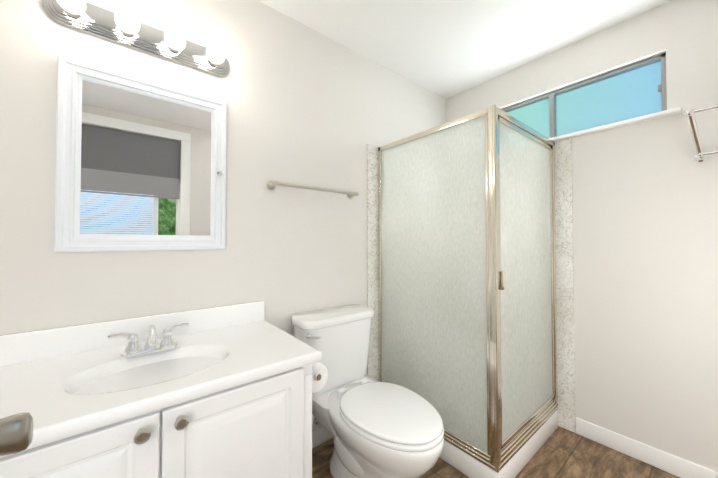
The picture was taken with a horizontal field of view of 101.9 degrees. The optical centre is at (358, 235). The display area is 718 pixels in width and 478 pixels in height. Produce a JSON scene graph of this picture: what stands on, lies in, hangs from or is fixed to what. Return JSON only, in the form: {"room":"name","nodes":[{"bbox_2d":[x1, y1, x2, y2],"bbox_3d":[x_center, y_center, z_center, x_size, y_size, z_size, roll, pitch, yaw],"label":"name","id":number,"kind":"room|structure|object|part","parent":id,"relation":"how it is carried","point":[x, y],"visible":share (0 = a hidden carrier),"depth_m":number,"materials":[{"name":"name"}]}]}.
{"room":"bathroom","nodes":[
{"label":"bathroom","id":0,"kind":"room"},
{"bbox_2d":[0,0,445,429],"bbox_3d":[-0.509,-0.001,1.585,3.430,2.440,0.120,1,-1,-39],"label":"wall","id":1,"kind":"structure","parent":0,"point":[307,106],"depth_m":1.44,"materials":[{"name":"paint"}]},
{"bbox_2d":[43,0,229,76],"bbox_3d":[-0.837,-0.818,1.178,0.620,0.112,0.118,1,-1,-39],"label":"sconce","id":2,"kind":"object","parent":1,"relation":"attached to","point":[126,29],"visible":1,"depth_m":1.17,"materials":[{"name":"silver metal"}]},
{"bbox_2d":[54,55,226,251],"bbox_3d":[-0.850,-0.290,1.205,0.565,0.701,0.046,1,-1,-39],"label":"upper cabinet","id":3,"kind":"object","parent":1,"relation":"attached to","point":[140,164],"visible":1,"depth_m":1.17,"materials":[{"name":"white wood"}]},
{"bbox_3d":[-0.860,-0.290,1.217,0.445,0.581,0.006,1,-1,-39],"label":"glass","id":4,"kind":"part","parent":3,"relation":"part of","materials":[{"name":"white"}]},
{"bbox_2d":[267,181,358,198],"bbox_3d":[-0.238,-0.265,1.684,0.578,0.048,0.074,1,-1,-39],"label":"towel rail","id":5,"kind":"object","parent":1,"relation":"attached to","point":[271,185],"visible":1,"depth_m":1.61,"materials":[{"name":"silver metal"}]},
{"bbox_2d":[312,426,333,447],"bbox_3d":[-0.824,1.164,1.223,2.270,0.098,0.012,1,-1,-39],"label":"baseboard","id":6,"kind":"structure","parent":1,"relation":"attached to","point":[321,434],"depth_m":1.70,"materials":[{"name":"white"}]},
{"bbox_2d":[257,0,670,98],"bbox_3d":[0.210,-1.266,0.722,3.430,0.060,2.400,1,-1,-39],"label":"ceiling","id":7,"kind":"structure","parent":0,"point":[445,49],"depth_m":1.72,"materials":[{"name":"paint"}]},
{"bbox_2d":[312,426,679,477],"bbox_3d":[0.210,1.234,0.679,3.430,0.060,2.400,1,-1,-39],"label":"floor","id":8,"kind":"structure","parent":0,"point":[561,452],"depth_m":1.56,"materials":[{"name":"tile"}]},
{"bbox_2d":[0,301,321,477],"bbox_3d":[-0.683,0.762,0.969,0.970,0.893,0.592,1,-1,-39],"label":"bathroom vanity","id":9,"kind":"object","parent":8,"relation":"on","point":[220,392],"visible":1,"depth_m":0.91,"materials":[{"name":"white wood"}]},
{"bbox_2d":[107,322,188,357],"bbox_3d":[-0.738,0.371,1.036,0.240,0.108,0.148,1,-1,-39],"label":"faucet","id":10,"kind":"object","parent":9,"relation":"on","point":[133,349],"depth_m":1.05,"materials":[{"name":"silver metal"}]},
{"bbox_2d":[312,362,327,392],"bbox_3d":[-0.215,0.575,1.221,0.116,0.110,0.169,1,-1,-39],"label":"toilet paper roll","id":11,"kind":"object","parent":9,"relation":"attached to","point":[319,375],"visible":0.31,"depth_m":1.18,"materials":[{"name":"white paper"}]},
{"bbox_2d":[291,304,443,477],"bbox_3d":[0.046,0.822,1.423,0.481,0.788,0.808,1,-1,-39],"label":"toilet","id":12,"kind":"object","parent":8,"relation":"on","point":[374,428],"visible":0.9,"depth_m":1.36,"materials":[{"name":"white ceramic"}]},
{"bbox_3d":[-0.230,0.501,1.454,0.056,0.028,0.070,1,-1,-39],"label":"lever","id":13,"kind":"part","parent":12,"relation":"part of","materials":[{"name":"silver metal"}]},
{"bbox_3d":[0.131,0.791,1.319,0.386,0.046,0.534,1,-1,-39],"label":"seat","id":14,"kind":"part","parent":12,"relation":"part of","materials":[{"name":"white plastic"}]},
{"bbox_2d":[367,105,575,477],"bbox_3d":[0.700,0.302,1.891,0.918,1.845,0.918,1,-1,-39],"label":"shower enclosure","id":15,"kind":"object","parent":8,"relation":"on","point":[470,283],"visible":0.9,"depth_m":1.63,"materials":[{"name":"glass"}]},
{"bbox_2d":[446,0,717,471],"bbox_3d":[1.532,0.001,1.698,0.120,2.440,2.280,1,-1,-39],"label":"wall","id":16,"kind":"structure","parent":0,"point":[645,228],"depth_m":1.57,"materials":[{"name":"paint"}]},
{"bbox_2d":[501,53,666,137],"bbox_3d":[1.373,-0.805,1.895,0.046,0.332,0.874,1,-1,-39],"label":"window","id":17,"kind":"structure","parent":16,"relation":"in","point":[552,102],"depth_m":1.78,"materials":[{"name":"blue glass"}]},
{"bbox_2d":[549,107,681,140],"bbox_3d":[1.208,-0.627,2.021,0.090,0.020,1.384,1,-1,-39],"label":"sill","id":18,"kind":"structure","parent":16,"relation":"attached to","point":[677,110],"depth_m":1.63,"materials":[{"name":"white"}]},
{"bbox_2d":[576,417,717,477],"bbox_3d":[1.734,1.166,1.325,0.012,0.098,1.238,1,-1,-39],"label":"baseboard","id":19,"kind":"structure","parent":16,"relation":"attached to","point":[663,460],"depth_m":1.56,"materials":[{"name":"white"}]},
{"bbox_2d":[684,104,717,161],"bbox_3d":[1.767,-0.474,1.149,0.217,0.216,0.640,1,-1,-39],"label":"rack","id":20,"kind":"object","parent":16,"relation":"attached to","point":[701,155],"visible":1,"depth_m":1.34,"materials":[{"name":"silver metal"}]},
{"label":"outside","id":21,"kind":"structure","parent":0,"visible":0},
{"bbox_2d":[508,61,661,137],"bbox_3d":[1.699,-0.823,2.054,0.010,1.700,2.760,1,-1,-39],"label":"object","id":22,"kind":"structure","parent":21,"point":[640,72],"depth_m":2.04,"materials":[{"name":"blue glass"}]},
{"bbox_3d":[-0.864,0.175,0.139,0.740,2.022,0.040,1,-1,-39],"label":"entry door","id":23,"kind":"structure","parent":0,"visible":0},
{"bbox_2d":[0,412,32,455],"bbox_3d":[-0.526,0.248,0.330,0.222,0.066,0.089,1,-1,-39],"label":"door lever","id":24,"kind":"object","parent":23,"relation":"attached to","point":[16,433],"visible":1,"depth_m":0.36,"materials":[{"name":"silver metal"}]}
]}

